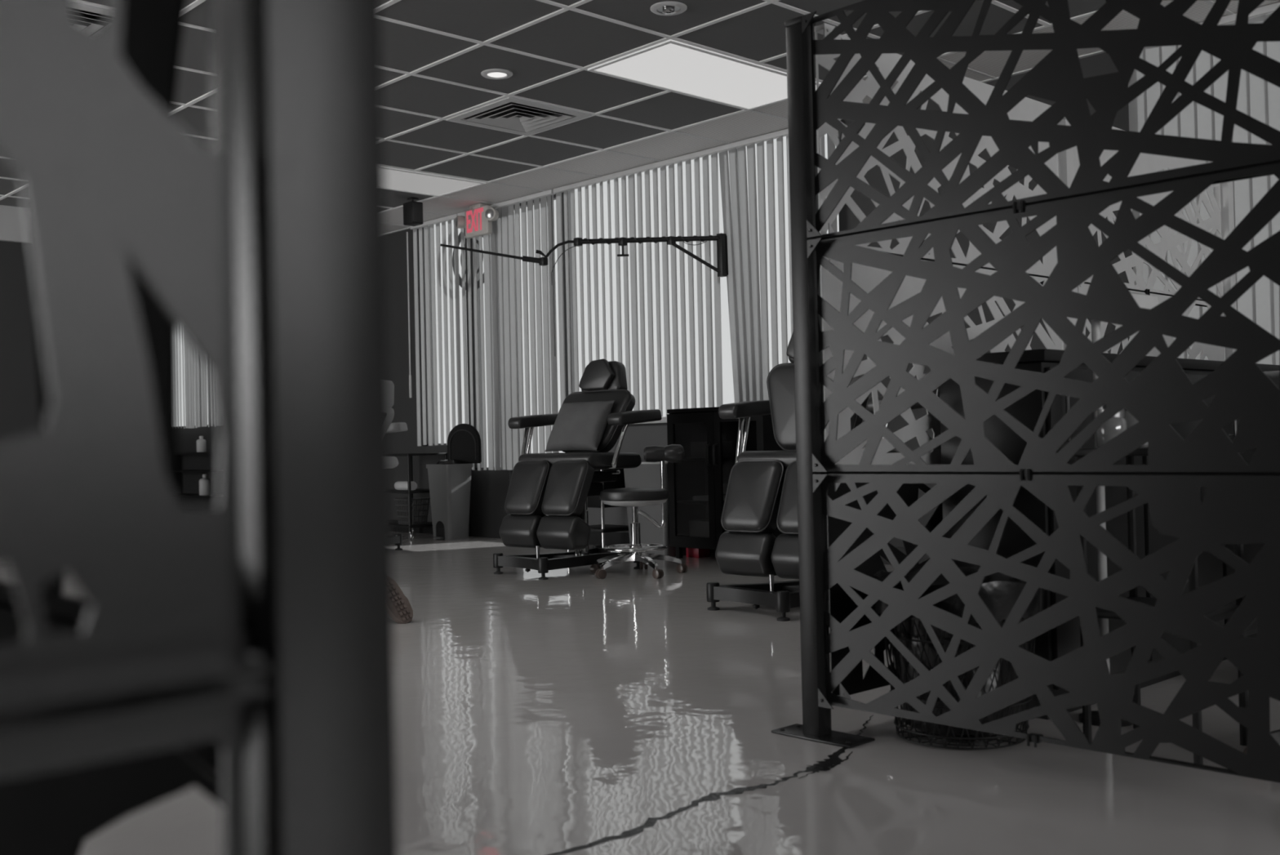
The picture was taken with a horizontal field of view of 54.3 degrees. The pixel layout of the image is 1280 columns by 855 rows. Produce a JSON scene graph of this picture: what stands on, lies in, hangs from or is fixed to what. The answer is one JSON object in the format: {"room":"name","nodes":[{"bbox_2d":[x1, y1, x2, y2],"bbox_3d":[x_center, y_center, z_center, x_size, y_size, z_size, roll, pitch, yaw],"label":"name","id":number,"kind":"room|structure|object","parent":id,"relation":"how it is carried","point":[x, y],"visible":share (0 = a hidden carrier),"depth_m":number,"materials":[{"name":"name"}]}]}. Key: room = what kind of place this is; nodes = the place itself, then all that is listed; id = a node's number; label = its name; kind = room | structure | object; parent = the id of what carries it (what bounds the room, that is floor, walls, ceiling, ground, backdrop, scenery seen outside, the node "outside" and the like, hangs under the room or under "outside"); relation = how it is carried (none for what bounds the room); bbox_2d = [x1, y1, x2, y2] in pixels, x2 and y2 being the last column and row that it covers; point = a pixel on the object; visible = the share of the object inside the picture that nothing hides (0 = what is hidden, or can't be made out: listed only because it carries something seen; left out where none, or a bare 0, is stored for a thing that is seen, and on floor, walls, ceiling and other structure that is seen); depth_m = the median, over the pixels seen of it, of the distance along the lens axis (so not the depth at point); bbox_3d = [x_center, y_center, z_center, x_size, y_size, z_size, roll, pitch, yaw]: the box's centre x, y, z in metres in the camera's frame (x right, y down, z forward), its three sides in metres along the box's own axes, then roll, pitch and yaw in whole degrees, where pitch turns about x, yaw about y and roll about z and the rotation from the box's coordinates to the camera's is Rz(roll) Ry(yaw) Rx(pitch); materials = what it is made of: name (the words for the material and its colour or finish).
{"room":"service shop","nodes":[
{"label":"service shop","id":0,"kind":"room"},
{"bbox_2d":[0,240,39,440],"bbox_3d":[-7.025,-0.194,7.243,7.200,2.320,0.300,-1,-1,-43],"label":"wall partition","id":1,"kind":"structure","parent":0,"point":[19,401],"depth_m":9.30,"materials":[{"name":"paint"}]},
{"bbox_2d":[0,204,28,243],"bbox_3d":[-7.036,-1.482,7.275,7.250,0.257,0.400,-1,-1,-43],"label":"trim","id":2,"kind":"structure","parent":1,"relation":"attached to","point":[13,220],"depth_m":9.26,"materials":[{"name":"paint"}]},
{"bbox_2d":[0,531,1279,854],"bbox_3d":[-2.697,0.861,4.553,9.779,0.051,21.000,-1,-1,-43],"label":"floor","id":3,"kind":"structure","parent":0,"point":[574,711],"depth_m":2.83,"materials":[{"name":"grey concrete"}]},
{"bbox_2d":[0,0,222,854],"bbox_3d":[-0.614,-0.123,1.009,0.100,1.738,1.359,-1,-1,-43],"label":"privacy screen","id":4,"kind":"object","parent":3,"relation":"on","point":[51,812],"visible":0.08,"depth_m":0.63,"materials":[{"name":"black metal"}]},
{"bbox_2d":[177,451,217,506],"bbox_3d":[-4.637,0.622,13.186,0.300,0.722,1.800,-1,-1,-43],"label":"wall shelf","id":5,"kind":"object","parent":3,"relation":"on","point":[180,470],"visible":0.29,"depth_m":13.17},
{"bbox_2d":[195,435,206,452],"bbox_3d":[-4.627,0.175,13.155,0.100,0.170,0.100,-1,-1,-43],"label":"bottle","id":6,"kind":"object","parent":5,"relation":"on","point":[201,442],"visible":1,"depth_m":13.12,"materials":[{"name":"white plastic"}]},
{"bbox_2d":[199,474,211,495],"bbox_3d":[-4.569,0.600,13.099,0.120,0.220,0.120,-1,-1,-43],"label":"pump bottle","id":7,"kind":"object","parent":5,"relation":"on","point":[205,486],"visible":1,"depth_m":13.05,"materials":[{"name":"white plastic"}]},
{"bbox_2d":[0,0,397,854],"bbox_3d":[-0.602,-0.135,0.057,1.490,1.738,0.100,-1,-1,-43],"label":"privacy screen","id":8,"kind":"object","parent":3,"relation":"on","point":[256,626],"visible":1,"depth_m":0.46,"materials":[{"name":"black metal"}]},
{"bbox_2d":[387,380,407,550],"bbox_3d":[-2.091,0.267,8.713,0.742,1.209,0.874,-2,-1,17],"label":"chair","id":9,"kind":"object","parent":3,"relation":"on","point":[397,539],"visible":0.05,"depth_m":8.78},
{"bbox_2d":[391,578,413,623],"bbox_3d":[-1.029,0.713,5.157,0.190,0.205,0.108,-2,-1,31],"label":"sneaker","id":10,"kind":"object","parent":3,"relation":"on","point":[402,611],"visible":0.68,"depth_m":5.13,"materials":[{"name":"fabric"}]},
{"bbox_2d":[389,452,447,539],"bbox_3d":[-1.854,0.545,10.079,0.380,0.672,0.562,-1,-1,-43],"label":"utility cart","id":11,"kind":"object","parent":3,"relation":"on","point":[410,471],"visible":0.44,"depth_m":9.82,"materials":[{"name":"black metal"}]},
{"bbox_2d":[394,480,417,490],"bbox_3d":[-1.870,0.465,9.950,0.072,0.072,0.230,-1,-1,-43],"label":"paper roll","id":12,"kind":"object","parent":11,"relation":"on","point":[399,485],"visible":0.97,"depth_m":9.91,"materials":[{"name":"white paper"}]},
{"bbox_2d":[390,488,429,493],"bbox_3d":[-1.855,0.513,10.079,0.380,0.018,0.540,-1,-1,-43],"label":"shelf","id":13,"kind":"object","parent":11,"relation":"attached to","point":[393,491],"depth_m":9.86,"materials":[{"name":"black plastic"}]},
{"bbox_2d":[391,521,432,528],"bbox_3d":[-1.849,0.783,10.076,0.380,0.018,0.540,-1,-1,-43],"label":"shelf","id":14,"kind":"object","parent":11,"relation":"attached to","point":[395,524],"depth_m":9.86,"materials":[{"name":"black plastic"}]},
{"bbox_2d":[394,497,430,524],"bbox_3d":[-1.819,0.667,9.970,0.200,0.211,0.260,-1,-1,-43],"label":"wire basket","id":15,"kind":"object","parent":11,"relation":"on","point":[417,506],"visible":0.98,"depth_m":9.92,"materials":[{"name":"grey metal"}]},
{"bbox_2d":[389,452,447,456],"bbox_3d":[-1.862,0.218,10.083,0.380,0.018,0.540,-1,-1,-43],"label":"shelf","id":16,"kind":"object","parent":11,"relation":"attached to","point":[445,454],"depth_m":9.88,"materials":[{"name":"black plastic"}]},
{"bbox_2d":[426,423,481,539],"bbox_3d":[-1.461,0.420,9.756,0.310,0.899,0.354,-1,-1,-43],"label":"pedal bin","id":17,"kind":"object","parent":3,"relation":"on","point":[449,479],"visible":1,"depth_m":9.69,"materials":[{"name":"grey plastic"}]},
{"bbox_2d":[426,463,472,539],"bbox_3d":[-1.484,0.578,9.753,0.249,0.585,0.318,-1,-1,-43],"label":"tub","id":18,"kind":"object","parent":17,"relation":"in","point":[450,484],"depth_m":9.66,"materials":[{"name":"grey plastic"}]},
{"bbox_2d":[493,358,662,579],"bbox_3d":[-0.407,0.209,7.072,0.755,1.208,0.922,-1,-1,-39],"label":"chair","id":19,"kind":"object","parent":3,"relation":"on","point":[546,503],"visible":0.9,"depth_m":6.92,"materials":[{"name":"leather"}]},
{"bbox_2d":[545,400,614,451],"bbox_3d":[-0.346,-0.007,7.120,0.402,0.286,0.204,-2,-1,39],"label":"throw pillow","id":20,"kind":"object","parent":19,"relation":"on","point":[578,425],"visible":1,"depth_m":7.04,"materials":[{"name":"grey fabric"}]},
{"bbox_2d":[578,358,614,390],"bbox_3d":[-0.249,-0.307,7.254,0.249,0.180,0.064,-2,-1,40],"label":"cushion","id":21,"kind":"object","parent":19,"relation":"on","point":[598,375],"depth_m":7.22,"materials":[{"name":"black leather"}]},
{"bbox_2d":[567,468,628,551],"bbox_3d":[-0.249,0.522,8.307,0.340,0.605,0.380,-1,-1,-43],"label":"equipment cart","id":22,"kind":"object","parent":3,"relation":"on","point":[593,501],"visible":0.27,"depth_m":8.14,"materials":[{"name":"black metal"}]},
{"bbox_2d":[589,524,628,533],"bbox_3d":[-0.246,0.672,8.305,0.340,0.025,0.380,-1,-1,-43],"label":"shelf","id":23,"kind":"object","parent":22,"relation":"attached to","point":[602,528],"depth_m":8.15,"materials":[{"name":"black plastic"}]},
{"bbox_2d":[590,444,687,578],"bbox_3d":[-0.017,0.449,6.823,0.540,0.705,0.540,-1,-1,1],"label":"stool","id":24,"kind":"object","parent":3,"relation":"on","point":[633,497],"visible":1,"depth_m":6.77,"materials":[{"name":"black leather"}]},
{"bbox_2d":[623,460,686,556],"bbox_3d":[0.127,0.515,7.982,0.324,0.595,0.444,-1,-1,-43],"label":"waste bin","id":25,"kind":"object","parent":3,"relation":"on","point":[647,474],"visible":0.32,"depth_m":7.85,"materials":[{"name":"grey plastic"}]},
{"bbox_2d":[685,547,709,557],"bbox_3d":[0.360,0.773,7.753,0.100,0.062,0.110,-1,-1,-43],"label":"box","id":26,"kind":"object","parent":3,"relation":"on","point":[691,552],"visible":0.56,"depth_m":7.71,"materials":[{"name":"red plastic"}]},
{"bbox_2d":[666,406,785,558],"bbox_3d":[0.545,0.337,7.509,0.359,0.920,0.796,-1,-1,-43],"label":"storage cabinet","id":27,"kind":"object","parent":3,"relation":"on","point":[688,477],"visible":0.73,"depth_m":7.66,"materials":[{"name":"black wood"}]},
{"bbox_2d":[676,499,724,504],"bbox_3d":[0.576,0.449,7.534,0.258,0.015,0.740,-1,-1,-43],"label":"shelf","id":28,"kind":"object","parent":27,"relation":"attached to","point":[678,501],"depth_m":7.66,"materials":[{"name":"black wood"}]},
{"bbox_2d":[688,518,728,537],"bbox_3d":[0.430,0.642,7.706,0.180,0.140,0.180,-1,-1,-43],"label":"carton","id":29,"kind":"object","parent":27,"relation":"in","point":[700,527],"visible":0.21,"depth_m":7.65,"materials":[{"name":"grey cardboard"}]},
{"bbox_2d":[692,494,725,501],"bbox_3d":[0.443,0.433,7.646,0.140,0.027,0.215,-1,-1,-35],"label":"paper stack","id":30,"kind":"object","parent":27,"relation":"on","point":[696,497],"visible":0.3,"depth_m":7.63,"materials":[{"name":"black paper"}]},
{"bbox_2d":[723,483,728,493],"bbox_3d":[0.528,0.374,7.643,0.160,0.060,0.060,-2,-1,35],"label":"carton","id":31,"kind":"object","parent":30,"relation":"on","point":[725,485],"visible":0.05,"depth_m":7.61,"materials":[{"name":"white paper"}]},
{"bbox_2d":[682,457,735,460],"bbox_3d":[0.570,0.189,7.537,0.258,0.015,0.740,-1,-1,-43],"label":"shelf","id":32,"kind":"object","parent":27,"relation":"attached to","point":[685,458],"depth_m":7.56,"materials":[{"name":"black wood"}]},
{"bbox_2d":[706,316,924,621],"bbox_3d":[0.705,0.145,5.356,0.758,1.245,0.924,-1,-1,-36],"label":"chair","id":33,"kind":"object","parent":3,"relation":"on","point":[761,497],"visible":0.47,"depth_m":5.23,"materials":[{"name":"leather"}]},
{"bbox_2d":[786,316,822,358],"bbox_3d":[0.742,-0.388,5.387,0.249,0.180,0.049,-2,-1,42],"label":"cushion","id":34,"kind":"object","parent":33,"relation":"on","point":[789,352],"depth_m":5.43,"materials":[{"name":"black leather"}]},
{"bbox_2d":[813,22,1077,698],"bbox_3d":[0.947,-0.129,3.529,1.359,1.738,0.100,-1,-1,-43],"label":"privacy screen","id":35,"kind":"object","parent":3,"relation":"on","point":[1062,164],"visible":0.1,"depth_m":3.29,"materials":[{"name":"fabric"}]},
{"bbox_2d":[872,565,1044,749],"bbox_3d":[0.764,0.541,2.991,0.402,0.387,0.402,-1,-1,-43],"label":"plant pot","id":36,"kind":"object","parent":3,"relation":"on","point":[1000,592],"visible":0.44,"depth_m":2.86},
{"bbox_2d":[771,0,1279,782],"bbox_3d":[0.849,-0.138,2.562,0.100,1.738,1.490,-1,-1,-43],"label":"privacy screen","id":37,"kind":"object","parent":3,"relation":"on","point":[1241,503],"visible":1,"depth_m":2.58,"materials":[{"name":"black metal"}]},
{"bbox_2d":[939,348,1279,719],"bbox_3d":[1.685,0.264,3.927,2.120,0.930,0.345,-1,-1,-43],"label":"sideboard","id":38,"kind":"object","parent":3,"relation":"on","point":[1064,638],"visible":0.27,"depth_m":3.24,"materials":[{"name":"black wood"}]},
{"bbox_2d":[977,348,1279,371],"bbox_3d":[1.666,-0.186,3.941,2.120,0.030,0.320,-1,-1,-43],"label":"countertop","id":39,"kind":"structure","parent":38,"relation":"on","point":[1041,354],"depth_m":3.24,"materials":[{"name":"black plastic"}]},
{"bbox_2d":[1079,291,1158,726],"bbox_3d":[1.179,0.192,3.078,0.169,1.075,0.218,-1,-1,-43],"label":"task lamp","id":40,"kind":"object","parent":3,"relation":"on","point":[1145,301],"visible":0.2,"depth_m":3.10,"materials":[{"name":"silver metal"}]},
{"bbox_2d":[1073,126,1236,360],"bbox_3d":[1.856,-0.139,4.387,1.359,1.738,0.100,-1,-1,-43],"label":"privacy screen","id":41,"kind":"object","parent":3,"relation":"on","point":[1221,220],"visible":0.08,"depth_m":4.45,"materials":[{"name":"fabric"}]},
{"bbox_2d":[1073,446,1247,764],"bbox_3d":[1.192,0.386,2.849,0.280,0.683,0.280,-1,-1,-43],"label":"trolley","id":42,"kind":"object","parent":3,"relation":"on","point":[1225,611],"visible":0.2,"depth_m":2.84,"materials":[{"name":"black plastic"}]},
{"bbox_2d":[1095,408,1126,447],"bbox_3d":[1.096,0.002,2.901,0.068,0.090,0.068,-1,-1,-43],"label":"jar","id":43,"kind":"object","parent":42,"relation":"on","point":[1116,424],"visible":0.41,"depth_m":2.87,"materials":[{"name":"clear glass"}]},
{"bbox_2d":[1124,410,1147,446],"bbox_3d":[1.178,0.003,2.917,0.080,0.085,0.080,-1,-1,-43],"label":"cup","id":44,"kind":"object","parent":42,"relation":"on","point":[1131,420],"visible":0.12,"depth_m":2.90,"materials":[{"name":"white plastic"}]},
{"bbox_2d":[1077,596,1238,622],"bbox_3d":[1.193,0.418,2.848,0.280,0.018,0.280,-1,-1,-43],"label":"shelf","id":45,"kind":"object","parent":42,"relation":"attached to","point":[1225,611],"depth_m":2.80,"materials":[{"name":"black plastic"}]},
{"bbox_2d":[1073,446,1244,456],"bbox_3d":[1.185,0.053,2.852,0.280,0.018,0.280,-1,-1,-43],"label":"shelf","id":46,"kind":"object","parent":42,"relation":"attached to","point":[1142,451],"depth_m":2.82,"materials":[{"name":"black plastic"}]},
{"bbox_2d":[1243,728,1279,754],"bbox_3d":[1.521,0.470,2.545,0.535,0.491,0.531,-2,-1,27],"label":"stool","id":47,"kind":"object","parent":3,"relation":"on","point":[1276,734],"visible":0.05,"depth_m":2.61,"materials":[{"name":"black leather"}]},
{"bbox_2d":[1263,370,1279,388],"bbox_3d":[2.141,0.108,3.467,0.903,1.209,0.750,-2,-1,44],"label":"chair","id":48,"kind":"object","parent":3,"relation":"on","point":[1273,375],"visible":0.05,"depth_m":3.73,"materials":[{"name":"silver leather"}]},
{"bbox_2d":[0,0,1279,232],"bbox_3d":[-2.830,-1.765,4.516,9.579,0.048,21.000,-1,-1,-43],"label":"ceiling","id":49,"kind":"structure","parent":0,"point":[757,34],"depth_m":6.34,"materials":[{"name":"black tile"}]},
{"bbox_2d":[73,1,107,31],"bbox_3d":[-2.457,-1.731,5.370,0.582,0.014,0.582,-1,-1,-43],"label":"ceiling vent","id":50,"kind":"object","parent":49,"relation":"in","point":[91,16],"visible":0.12,"depth_m":5.26,"materials":[{"name":"metal"}]},
{"bbox_2d":[403,197,422,226],"bbox_3d":[-1.691,-1.610,9.298,0.100,0.197,0.128,-1,-1,-43],"label":"speaker","id":51,"kind":"object","parent":49,"relation":"hanging from","point":[412,210],"visible":1,"depth_m":9.26},
{"bbox_2d":[413,202,422,222],"bbox_3d":[-1.651,-1.595,9.255,0.084,0.141,0.011,-1,-1,-43],"label":"grille","id":52,"kind":"object","parent":51,"relation":"attached to","point":[417,206],"depth_m":9.25,"materials":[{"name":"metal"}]},
{"bbox_2d":[383,166,485,196],"bbox_3d":[-1.719,-1.711,8.584,1.191,0.014,0.582,-1,-1,-43],"label":"recessed light","id":53,"kind":"object","parent":49,"relation":"in","point":[394,179],"visible":0.51,"depth_m":8.74,"materials":[{"name":"grey plastic"}]},
{"bbox_2d":[455,203,498,238],"bbox_3d":[-1.259,-1.593,9.584,0.099,0.240,0.512,-1,-1,-43],"label":"exit sign","id":54,"kind":"object","parent":49,"relation":"hanging from","point":[477,221],"visible":1,"depth_m":9.56,"materials":[{"name":"red"}]},
{"bbox_2d":[480,68,512,79],"bbox_3d":[-0.715,-1.765,6.230,0.158,0.011,0.158,-1,-1,-43],"label":"recessed light","id":55,"kind":"object","parent":49,"relation":"in","point":[491,73],"visible":1,"depth_m":6.21,"materials":[{"name":"white paint"}]},
{"bbox_2d":[457,189,559,470],"bbox_3d":[-1.011,-0.694,9.498,0.040,2.050,1.188,-1,-1,-43],"label":"vertical blind","id":56,"kind":"object","parent":49,"relation":"hanging from","point":[500,278],"visible":0.86,"depth_m":9.46,"materials":[{"name":"white paint"}]},
{"bbox_2d":[446,96,591,135],"bbox_3d":[-0.685,-1.751,7.045,0.582,0.014,0.582,-1,-1,-43],"label":"ceiling vent","id":57,"kind":"object","parent":49,"relation":"in","point":[508,114],"visible":1,"depth_m":7.04,"materials":[{"name":"metal"}]},
{"bbox_2d":[0,0,1096,212],"bbox_3d":[-3.035,-1.737,4.321,9.012,0.008,21.000,-1,-1,-43],"label":"trim","id":58,"kind":"structure","parent":49,"relation":"attached to","point":[564,7],"depth_m":6.13,"materials":[{"name":"paint"}]},
{"bbox_2d":[650,0,687,15],"bbox_3d":[0.123,-1.786,5.343,0.158,0.027,0.158,-1,-1,-43],"label":"sprinkler","id":59,"kind":"object","parent":49,"relation":"in","point":[667,7],"visible":1,"depth_m":5.32,"materials":[{"name":"white paint"}]},
{"bbox_2d":[587,39,821,110],"bbox_3d":[0.374,-1.785,6.368,1.191,0.014,0.582,-1,-1,-43],"label":"recessed light","id":60,"kind":"object","parent":49,"relation":"in","point":[672,65],"visible":0.8,"depth_m":6.29,"materials":[{"name":"grey plastic"}]},
{"bbox_2d":[1128,81,1165,132],"bbox_3d":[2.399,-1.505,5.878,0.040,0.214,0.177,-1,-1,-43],"label":"vertical blind","id":61,"kind":"object","parent":49,"relation":"hanging from","point":[1140,108],"depth_m":5.90,"materials":[{"name":"white paint"}]},
{"bbox_2d":[1139,45,1180,66],"bbox_3d":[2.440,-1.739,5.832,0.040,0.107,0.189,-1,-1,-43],"label":"vertical blind","id":62,"kind":"object","parent":49,"relation":"hanging from","point":[1155,55],"depth_m":5.84,"materials":[{"name":"white paint"}]},
{"bbox_2d":[1176,239,1200,267],"bbox_3d":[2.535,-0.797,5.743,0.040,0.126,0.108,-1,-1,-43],"label":"vertical blind","id":63,"kind":"object","parent":49,"relation":"hanging from","point":[1195,248],"depth_m":5.73,"materials":[{"name":"white paint"}]},
{"bbox_2d":[1155,101,1223,140],"bbox_3d":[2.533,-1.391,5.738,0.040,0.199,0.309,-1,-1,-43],"label":"vertical blind","id":64,"kind":"object","parent":49,"relation":"hanging from","point":[1196,120],"depth_m":5.72,"materials":[{"name":"white paint"}]},
{"bbox_2d":[1186,305,1207,319],"bbox_3d":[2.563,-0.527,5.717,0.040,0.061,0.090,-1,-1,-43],"label":"vertical blind","id":65,"kind":"object","parent":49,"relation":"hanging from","point":[1197,311],"depth_m":5.72,"materials":[{"name":"white paint"}]},
{"bbox_2d":[1193,195,1209,221],"bbox_3d":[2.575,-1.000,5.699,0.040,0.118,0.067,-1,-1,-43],"label":"vertical blind","id":66,"kind":"object","parent":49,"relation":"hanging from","point":[1203,212],"depth_m":5.70,"materials":[{"name":"white fabric"}]},
{"bbox_2d":[1184,49,1220,84],"bbox_3d":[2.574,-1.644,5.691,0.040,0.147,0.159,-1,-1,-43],"label":"vertical blind","id":67,"kind":"object","parent":49,"relation":"hanging from","point":[1205,61],"depth_m":5.70,"materials":[{"name":"white paint"}]},
{"bbox_2d":[1204,70,1228,102],"bbox_3d":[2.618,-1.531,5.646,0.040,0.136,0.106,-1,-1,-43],"label":"vertical blind","id":68,"kind":"object","parent":49,"relation":"hanging from","point":[1218,89],"depth_m":5.64,"materials":[{"name":"white paint"}]},
{"bbox_2d":[1217,13,1236,25],"bbox_3d":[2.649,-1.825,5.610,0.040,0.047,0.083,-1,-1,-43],"label":"vertical blind","id":69,"kind":"object","parent":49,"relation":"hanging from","point":[1230,19],"depth_m":5.60,"materials":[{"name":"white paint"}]},
{"bbox_2d":[1231,124,1271,144],"bbox_3d":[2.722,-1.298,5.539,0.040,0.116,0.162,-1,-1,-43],"label":"vertical blind","id":70,"kind":"object","parent":49,"relation":"hanging from","point":[1240,135],"depth_m":5.56,"materials":[{"name":"white paint"}]},
{"bbox_2d":[1232,174,1278,228],"bbox_3d":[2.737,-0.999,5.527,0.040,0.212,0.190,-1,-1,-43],"label":"vertical blind","id":71,"kind":"object","parent":49,"relation":"hanging from","point":[1247,193],"depth_m":5.55,"materials":[{"name":"white fabric"}]},
{"bbox_2d":[1236,69,1279,130],"bbox_3d":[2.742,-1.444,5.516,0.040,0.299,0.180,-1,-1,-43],"label":"vertical blind","id":72,"kind":"object","parent":49,"relation":"hanging from","point":[1258,98],"depth_m":5.51,"materials":[{"name":"white paint"}]},
{"bbox_2d":[1236,275,1279,339],"bbox_3d":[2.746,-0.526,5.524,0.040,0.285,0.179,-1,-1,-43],"label":"vertical blind","id":73,"kind":"object","parent":49,"relation":"hanging from","point":[1258,300],"depth_m":5.51,"materials":[{"name":"white fabric"}]},
{"bbox_2d":[1242,212,1279,251],"bbox_3d":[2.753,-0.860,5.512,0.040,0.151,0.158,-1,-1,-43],"label":"vertical blind","id":74,"kind":"object","parent":49,"relation":"hanging from","point":[1273,226],"depth_m":5.50,"materials":[{"name":"white paint"}]},
{"bbox_2d":[1248,2,1279,22],"bbox_3d":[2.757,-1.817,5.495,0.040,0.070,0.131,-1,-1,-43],"label":"vertical blind","id":75,"kind":"object","parent":49,"relation":"hanging from","point":[1259,15],"depth_m":5.50,"materials":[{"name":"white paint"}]},
{"bbox_2d":[1252,41,1279,62],"bbox_3d":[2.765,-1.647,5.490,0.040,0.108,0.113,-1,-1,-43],"label":"vertical blind","id":76,"kind":"object","parent":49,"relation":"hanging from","point":[1270,49],"depth_m":5.48,"materials":[{"name":"white paint"}]},
{"bbox_2d":[1256,350,1279,364],"bbox_3d":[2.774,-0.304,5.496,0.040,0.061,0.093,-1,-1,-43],"label":"vertical blind","id":77,"kind":"object","parent":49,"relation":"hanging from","point":[1273,359],"depth_m":5.48,"materials":[{"name":"white fabric"}]},
{"bbox_2d":[177,52,1133,546],"bbox_3d":[0.724,-0.517,7.830,0.120,2.627,21.000,-1,-1,-43],"label":"wall","id":78,"kind":"structure","parent":0,"point":[489,489],"depth_m":9.98,"materials":[{"name":"paint"}]},
{"bbox_2d":[178,368,214,427],"bbox_3d":[-4.635,-0.739,13.508,0.070,1.450,3.400,-1,-1,-43],"label":"window","id":79,"kind":"structure","parent":78,"relation":"in","point":[209,369],"depth_m":13.48,"materials":[{"name":"grey glass"}]},
{"bbox_2d":[176,328,216,428],"bbox_3d":[-4.724,-0.792,13.426,0.042,1.591,3.210,-1,-1,-43],"label":"vertical blind","id":80,"kind":"object","parent":79,"relation":"attached to","point":[195,375],"visible":0.13,"depth_m":13.55,"materials":[{"name":"white fabric"}]},
{"bbox_2d":[422,226,447,445],"bbox_3d":[-1.562,-0.797,10.262,0.060,1.890,0.660,-1,-1,-43],"label":"window","id":81,"kind":"structure","parent":78,"relation":"in","point":[424,305],"depth_m":10.48,"materials":[{"name":"grey paint"}]},
{"bbox_2d":[406,213,462,445],"bbox_3d":[-1.678,-0.773,10.195,0.050,1.844,0.727,-1,-1,-43],"label":"vertical blind","id":82,"kind":"object","parent":81,"relation":"attached to","point":[425,224],"visible":0.94,"depth_m":10.19,"materials":[{"name":"white paint"}]},
{"bbox_2d":[452,232,484,289],"bbox_3d":[-1.352,-1.365,10.025,0.002,0.540,0.540,-1,-1,-43],"label":"window sticker","id":83,"kind":"object","parent":81,"relation":"attached to","point":[459,235],"visible":0.24,"depth_m":10.14,"materials":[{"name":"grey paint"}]},
{"bbox_2d":[471,236,494,469],"bbox_3d":[-1.157,-0.712,9.834,0.060,2.090,0.455,-1,-1,-43],"label":"window","id":84,"kind":"structure","parent":78,"relation":"in","point":[477,237],"depth_m":9.99,"materials":[{"name":"grey paint"}]},
{"bbox_2d":[514,193,555,456],"bbox_3d":[-0.750,-0.481,9.392,0.060,2.580,0.675,-1,-1,-43],"label":"window","id":85,"kind":"structure","parent":78,"relation":"in","point":[554,195],"depth_m":9.64,"materials":[{"name":"grey glass"}]},
{"bbox_2d":[440,232,728,284],"bbox_3d":[-0.320,-1.050,7.834,1.864,0.300,0.120,-1,-1,-3],"label":"bracket arm","id":86,"kind":"object","parent":78,"relation":"attached to","point":[721,238],"visible":0.99,"depth_m":7.83,"materials":[{"name":"black metal"}]},
{"bbox_2d":[587,425,667,532],"bbox_3d":[0.339,0.344,8.153,0.012,0.730,2.480,-1,-1,-43],"label":"wall panel","id":87,"kind":"object","parent":78,"relation":"attached to","point":[635,439],"depth_m":8.57,"materials":[{"name":"grey paint"}]},
{"bbox_2d":[629,416,666,424],"bbox_3d":[0.330,-0.055,8.158,0.130,0.040,2.520,-1,-1,-43],"label":"trim","id":88,"kind":"structure","parent":78,"relation":"attached to","point":[664,420],"depth_m":8.29,"materials":[{"name":"white paint"}]},
{"bbox_2d":[567,148,742,392],"bbox_3d":[0.354,-0.935,8.224,0.070,1.750,2.500,-1,-1,-43],"label":"window","id":89,"kind":"structure","parent":78,"relation":"in","point":[569,191],"depth_m":9.11,"materials":[{"name":"grey paint"}]},
{"bbox_2d":[551,128,837,416],"bbox_3d":[0.271,-0.917,8.131,0.058,1.696,2.565,-1,-1,-43],"label":"vertical blind","id":90,"kind":"object","parent":89,"relation":"attached to","point":[749,348],"visible":0.66,"depth_m":8.04,"materials":[{"name":"white paint"}]},
{"bbox_2d":[391,519,929,564],"bbox_3d":[0.704,0.747,7.769,0.015,0.100,21.000,-1,-1,-43],"label":"baseboard","id":91,"kind":"structure","parent":78,"relation":"attached to","point":[595,538],"depth_m":8.76,"materials":[{"name":"black plastic"}]},
{"bbox_2d":[385,0,1235,235],"bbox_3d":[0.446,-1.777,7.610,0.567,0.009,21.000,-1,-1,-43],"label":"trim","id":92,"kind":"structure","parent":78,"relation":"attached to","point":[1209,2],"depth_m":7.58,"materials":[{"name":"white paint"}]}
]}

